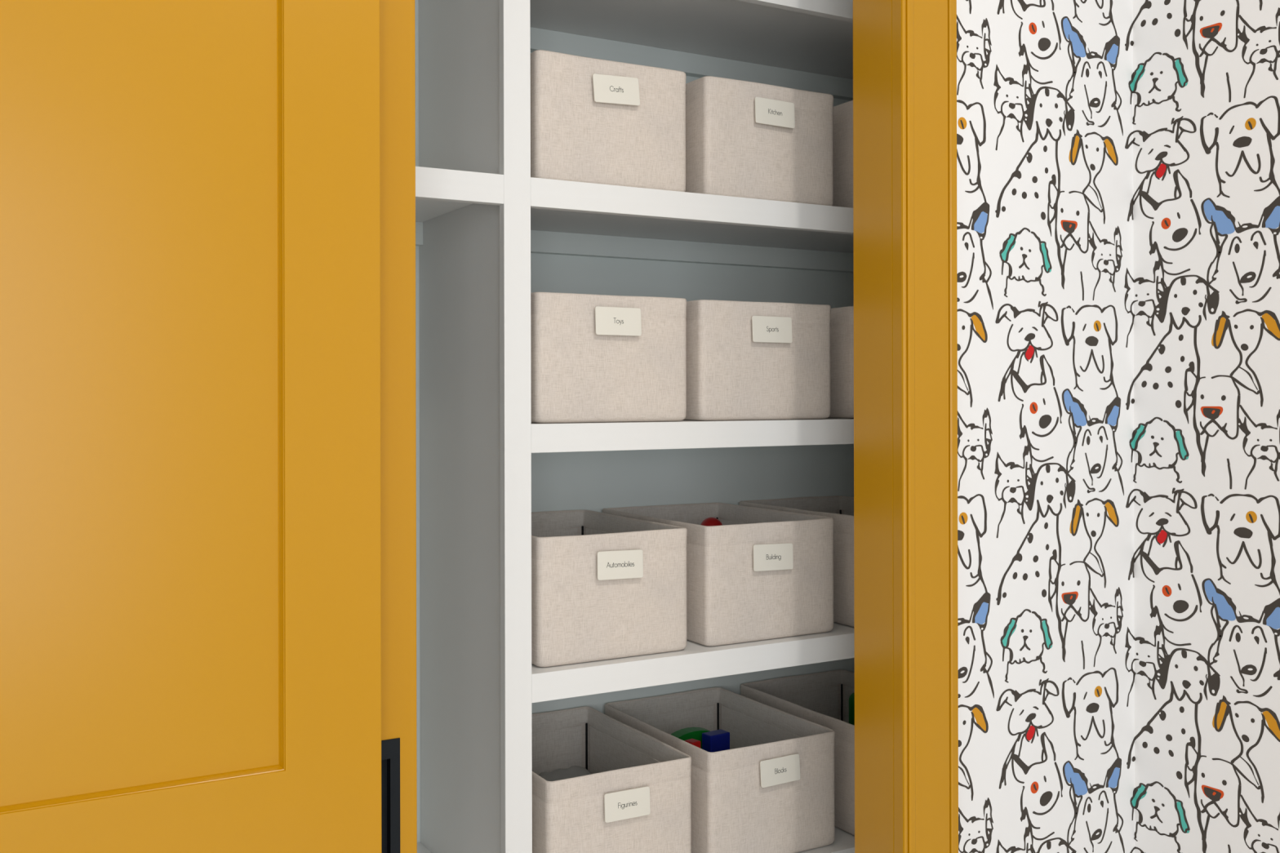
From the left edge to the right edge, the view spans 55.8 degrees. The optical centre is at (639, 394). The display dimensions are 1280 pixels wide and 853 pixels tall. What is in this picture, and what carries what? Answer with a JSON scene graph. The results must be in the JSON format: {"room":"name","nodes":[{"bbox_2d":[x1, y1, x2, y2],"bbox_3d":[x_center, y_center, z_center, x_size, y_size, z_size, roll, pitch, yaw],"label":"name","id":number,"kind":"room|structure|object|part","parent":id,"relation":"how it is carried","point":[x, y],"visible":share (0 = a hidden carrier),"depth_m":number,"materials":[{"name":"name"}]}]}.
{"room":"child's bedroom","nodes":[
{"label":"child's bedroom","id":0,"kind":"room"},
{"bbox_2d":[414,0,854,843],"bbox_3d":[-1.183,-0.007,1.489,3.820,2.740,0.100,0,0,-30],"label":"wall","id":1,"kind":"structure","parent":0,"point":[593,481],"depth_m":2.14,"materials":[{"name":"paint"}]},
{"bbox_2d":[956,0,1134,852],"bbox_3d":[-0.853,-0.008,0.928,3.838,2.740,0.078,0,0,-30],"label":"wall","id":2,"kind":"structure","parent":0,"point":[1045,87],"depth_m":1.70,"materials":[{"name":"paper"}]},
{"bbox_2d":[0,0,382,852],"bbox_3d":[-0.642,0.151,1.018,0.860,2.396,0.035,0,0,-30],"label":"door","id":3,"kind":"structure","parent":2,"relation":"in","point":[190,495],"depth_m":1.13,"materials":[{"name":"yellow wood"}]},
{"bbox_3d":[-0.641,0.433,1.018,0.669,0.138,0.035,0,0,-30],"label":"rail","id":4,"kind":"part","parent":3,"relation":"part of","materials":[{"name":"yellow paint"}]},
{"bbox_2d":[379,0,417,852],"bbox_3d":[-0.618,0.151,1.080,0.860,2.396,0.036,0,0,-30],"label":"door","id":5,"kind":"structure","parent":2,"relation":"in","point":[397,17],"depth_m":1.27,"materials":[{"name":"yellow wood"}]},
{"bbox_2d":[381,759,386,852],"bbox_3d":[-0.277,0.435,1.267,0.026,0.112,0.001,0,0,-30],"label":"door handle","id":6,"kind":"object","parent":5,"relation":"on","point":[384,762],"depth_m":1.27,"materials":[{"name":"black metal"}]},
{"bbox_3d":[-0.274,0.435,1.262,0.045,0.150,0.011,0,0,-30],"label":"flush pull","id":7,"kind":"part","parent":5,"relation":"part of","materials":[{"name":"black metal"}]},
{"bbox_2d":[853,0,893,852],"bbox_3d":[0.314,0.149,1.594,0.018,2.420,0.078,0,0,-30],"label":"trim","id":8,"kind":"structure","parent":2,"relation":"attached to","point":[873,250],"depth_m":1.59,"materials":[{"name":"yellow wood"}]},
{"bbox_2d":[892,0,958,852],"bbox_3d":[0.371,0.104,1.570,0.094,2.510,0.020,0,0,-30],"label":"trim","id":9,"kind":"structure","parent":2,"relation":"attached to","point":[924,32],"depth_m":1.56,"materials":[{"name":"yellow wood"}]},
{"bbox_2d":[1133,0,1279,852],"bbox_3d":[1.884,-0.014,-0.140,0.100,2.740,4.490,0,0,-30],"label":"wall","id":10,"kind":"structure","parent":0,"point":[1206,73],"depth_m":1.68,"materials":[{"name":"paper"}]},
{"bbox_3d":[0.030,1.385,-0.733,3.920,0.050,5.300,0,0,-30],"label":"floor","id":11,"kind":"structure","parent":0,"visible":0},
{"bbox_2d":[415,0,854,852],"bbox_3d":[-0.558,-0.006,1.581,2.635,2.726,0.360,0,0,-30],"label":"shelving","id":12,"kind":"object","parent":11,"relation":"on","point":[481,215],"visible":0.54,"depth_m":1.77,"materials":[{"name":"white paint"}]},
{"bbox_3d":[-0.975,0.716,1.351,1.643,0.019,0.344,0,0,-30],"label":"shelf","id":13,"kind":"part","parent":12,"relation":"part of","materials":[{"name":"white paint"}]},
{"bbox_3d":[-0.977,-0.278,1.351,1.643,0.019,0.344,0,0,-30],"label":"shelf","id":14,"kind":"part","parent":12,"relation":"part of","materials":[{"name":"white paint"}]},
{"bbox_3d":[-0.892,-0.269,1.193,1.633,0.038,0.016,0,0,-30],"label":"rail","id":15,"kind":"part","parent":12,"relation":"part of","materials":[{"name":"white paint"}]},
{"bbox_2d":[530,292,686,422],"bbox_3d":[-0.115,-0.051,1.838,0.246,0.179,0.346,0,0,-30],"label":"storage bin","id":16,"kind":"object","parent":12,"relation":"on","point":[594,358],"visible":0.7,"depth_m":1.69,"materials":[{"name":"fabric"}]},
{"bbox_3d":[-0.030,-0.103,1.689,0.072,0.040,0.002,0,-4,-30],"label":"label plate","id":17,"kind":"part","parent":16,"relation":"part of","materials":[{"name":"white paper"}]},
{"bbox_2d":[530,49,686,191],"bbox_3d":[-0.115,-0.379,1.837,0.245,0.178,0.345,0,0,-30],"label":"storage bin","id":18,"kind":"object","parent":12,"relation":"on","point":[596,121],"visible":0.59,"depth_m":1.69,"materials":[{"name":"fabric"}]},
{"bbox_3d":[-0.033,-0.426,1.688,0.072,0.040,0.002,-3,-2,-30],"label":"label plate","id":19,"kind":"part","parent":18,"relation":"part of","materials":[{"name":"white paper"}]},
{"bbox_2d":[531,509,687,666],"bbox_3d":[-0.113,0.282,1.838,0.244,0.178,0.346,0,0,-30],"label":"storage bin","id":20,"kind":"object","parent":12,"relation":"on","point":[605,586],"visible":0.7,"depth_m":1.69,"materials":[{"name":"fabric"}]},
{"bbox_3d":[-0.096,0.292,2.036,0.003,0.143,0.003,0,0,-30],"label":"corner rod","id":21,"kind":"part","parent":20,"relation":"part of","materials":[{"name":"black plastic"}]},
{"bbox_3d":[-0.027,0.237,1.690,0.072,0.040,0.002,1,-4,-30],"label":"label plate","id":22,"kind":"part","parent":20,"relation":"part of","materials":[{"name":"white paper"}]},
{"bbox_2d":[531,706,691,852],"bbox_3d":[-0.104,0.615,1.843,0.238,0.179,0.346,0,0,-30],"label":"storage bin","id":23,"kind":"object","parent":12,"relation":"on","point":[636,797],"visible":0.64,"depth_m":1.73,"materials":[{"name":"fabric"}]},
{"bbox_2d":[538,765,591,781],"bbox_3d":[-0.106,0.651,1.846,0.206,0.091,0.296,0,0,-30],"label":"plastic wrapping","id":24,"kind":"object","parent":23,"relation":"in","point":[573,771],"visible":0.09,"depth_m":1.96,"materials":[{"name":"grey"}]},
{"bbox_3d":[-0.090,0.625,2.040,0.003,0.143,0.003,0,0,-30],"label":"corner rod","id":25,"kind":"part","parent":23,"relation":"part of","materials":[{"name":"black plastic"}]},
{"bbox_3d":[-0.018,0.574,1.695,0.072,0.040,0.002,0,-4,-30],"label":"label plate","id":26,"kind":"part","parent":23,"relation":"part of","materials":[{"name":"white paper"}]},
{"bbox_3d":[0.168,0.048,2.004,0.953,0.019,0.344,0,0,-30],"label":"shelf","id":27,"kind":"part","parent":12,"relation":"part of","materials":[{"name":"white paint"}]},
{"bbox_3d":[0.167,-0.614,2.004,0.953,0.019,0.344,0,0,-30],"label":"shelf","id":28,"kind":"part","parent":12,"relation":"part of","materials":[{"name":"white paint"}]},
{"bbox_3d":[0.167,-0.281,2.004,0.953,0.019,0.344,0,0,-30],"label":"shelf","id":29,"kind":"part","parent":12,"relation":"part of","materials":[{"name":"white paint"}]},
{"bbox_3d":[0.261,-0.272,1.850,0.944,0.038,0.016,0,0,-30],"label":"rail","id":30,"kind":"part","parent":12,"relation":"part of","materials":[{"name":"white paint"}]},
{"bbox_3d":[0.169,0.381,2.004,0.953,0.019,0.344,0,0,-30],"label":"shelf","id":31,"kind":"part","parent":12,"relation":"part of","materials":[{"name":"white paint"}]},
{"bbox_3d":[0.261,0.057,1.850,0.944,0.038,0.016,0,0,-30],"label":"rail","id":32,"kind":"part","parent":12,"relation":"part of","materials":[{"name":"white paint"}]},
{"bbox_3d":[0.262,0.390,1.850,0.944,0.038,0.016,0,0,-30],"label":"rail","id":33,"kind":"part","parent":12,"relation":"part of","materials":[{"name":"white paint"}]},
{"bbox_2d":[602,502,834,646],"bbox_3d":[0.122,0.282,1.972,0.243,0.179,0.346,0,0,-30],"label":"storage bin","id":34,"kind":"object","parent":12,"relation":"on","point":[762,574],"visible":0.73,"depth_m":1.83,"materials":[{"name":"fabric"}]},
{"bbox_2d":[701,517,722,526],"bbox_3d":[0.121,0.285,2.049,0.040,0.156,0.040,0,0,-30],"label":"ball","id":35,"kind":"object","parent":34,"relation":"in","point":[708,522],"visible":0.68,"depth_m":2.04,"materials":[{"name":"red plastic"}]},
{"bbox_3d":[0.201,0.244,1.820,0.072,0.040,0.002,2,-4,-30],"label":"label plate","id":36,"kind":"part","parent":34,"relation":"part of","materials":[{"name":"white paper"}]},
{"bbox_2d":[604,687,835,852],"bbox_3d":[0.125,0.615,1.973,0.240,0.179,0.346,0,0,-30],"label":"storage bin","id":37,"kind":"object","parent":12,"relation":"on","point":[773,790],"visible":0.83,"depth_m":1.85,"materials":[{"name":"fabric"}]},
{"bbox_2d":[671,727,710,748],"bbox_3d":[0.085,0.621,1.976,0.088,0.150,0.024,0,0,-30],"label":"block","id":38,"kind":"object","parent":37,"relation":"in","point":[695,733],"visible":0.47,"depth_m":1.97,"materials":[{"name":"green plastic"}]},
{"bbox_2d":[684,738,700,748],"bbox_3d":[0.081,0.616,1.874,0.018,0.161,0.020,0,0,-41],"label":"block","id":39,"kind":"object","parent":37,"relation":"in","point":[696,743],"visible":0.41,"depth_m":1.87,"materials":[{"name":"red plastic"}]},
{"bbox_2d":[702,729,729,752],"bbox_3d":[0.123,0.621,1.957,0.040,0.150,0.024,0,0,-35],"label":"block","id":40,"kind":"object","parent":37,"relation":"in","point":[717,740],"visible":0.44,"depth_m":1.95,"materials":[{"name":"blue plastic"}]},
{"bbox_3d":[0.140,0.625,2.171,0.003,0.143,0.003,0,0,-30],"label":"corner rod","id":41,"kind":"part","parent":37,"relation":"part of","materials":[{"name":"black plastic"}]},
{"bbox_3d":[0.212,0.567,1.826,0.072,0.040,0.002,-1,-3,-30],"label":"label plate","id":42,"kind":"part","parent":37,"relation":"part of","materials":[{"name":"white paper"}]},
{"bbox_2d":[683,299,831,420],"bbox_3d":[0.114,-0.051,1.968,0.249,0.179,0.345,0,0,-30],"label":"storage bin","id":43,"kind":"object","parent":12,"relation":"on","point":[746,360],"visible":0.63,"depth_m":1.81,"materials":[{"name":"fabric"}]},
{"bbox_3d":[0.199,-0.099,1.820,0.072,0.040,0.002,0,-4,-30],"label":"label plate","id":44,"kind":"part","parent":43,"relation":"part of","materials":[{"name":"white paper"}]},
{"bbox_2d":[684,75,833,205],"bbox_3d":[0.121,-0.380,1.972,0.244,0.179,0.346,0,0,-30],"label":"storage bin","id":45,"kind":"object","parent":12,"relation":"on","point":[744,139],"visible":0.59,"depth_m":1.81,"materials":[{"name":"fabric"}]},
{"bbox_3d":[0.204,-0.425,1.823,0.072,0.040,0.002,1,-4,-30],"label":"label plate","id":46,"kind":"part","parent":45,"relation":"part of","materials":[{"name":"white paper"}]},
{"bbox_3d":[0.260,-0.604,1.850,0.944,0.038,0.016,0,0,-30],"label":"rail","id":47,"kind":"part","parent":12,"relation":"part of","materials":[{"name":"white paint"}]},
{"bbox_2d":[738,495,853,626],"bbox_3d":[0.364,0.281,2.115,0.243,0.179,0.338,0,0,-30],"label":"storage bin","id":48,"kind":"object","parent":12,"relation":"on","point":[840,508],"visible":0.27,"depth_m":1.95,"materials":[{"name":"fabric"}]},
{"bbox_2d":[740,669,854,835],"bbox_3d":[0.367,0.614,2.116,0.244,0.179,0.338,0,0,-30],"label":"storage bin","id":49,"kind":"object","parent":12,"relation":"on","point":[822,699],"visible":0.28,"depth_m":2.18,"materials":[{"name":"fabric"}]},
{"bbox_3d":[0.386,0.624,2.311,0.003,0.143,0.003,0,0,-30],"label":"corner rod","id":50,"kind":"part","parent":49,"relation":"part of","materials":[{"name":"black plastic"}]},
{"bbox_2d":[848,692,854,725],"bbox_3d":[0.402,0.623,2.238,0.032,0.146,0.032,0,0,-30],"label":"toy","id":51,"kind":"object","parent":49,"relation":"in","point":[851,699],"visible":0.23,"depth_m":2.23,"materials":[{"name":"green plastic"}]},
{"bbox_3d":[0.170,0.714,2.004,0.953,0.019,0.344,0,0,-30],"label":"shelf","id":52,"kind":"part","parent":12,"relation":"part of","materials":[{"name":"white paint"}]},
{"bbox_3d":[0.263,0.723,1.850,0.944,0.038,0.016,0,0,-30],"label":"rail","id":53,"kind":"part","parent":12,"relation":"part of","materials":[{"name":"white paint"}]},
{"bbox_2d":[827,306,853,418],"bbox_3d":[0.355,-0.052,2.111,0.244,0.179,0.338,0,0,-30],"label":"storage bin","id":54,"kind":"object","parent":12,"relation":"on","point":[842,318],"visible":0.16,"depth_m":1.93,"materials":[{"name":"fabric"}]},
{"bbox_2d":[832,100,853,208],"bbox_3d":[0.367,-0.381,2.117,0.244,0.179,0.338,0,0,-30],"label":"storage bin","id":55,"kind":"object","parent":12,"relation":"on","point":[842,113],"visible":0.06,"depth_m":1.94,"materials":[{"name":"fabric"}]}
]}

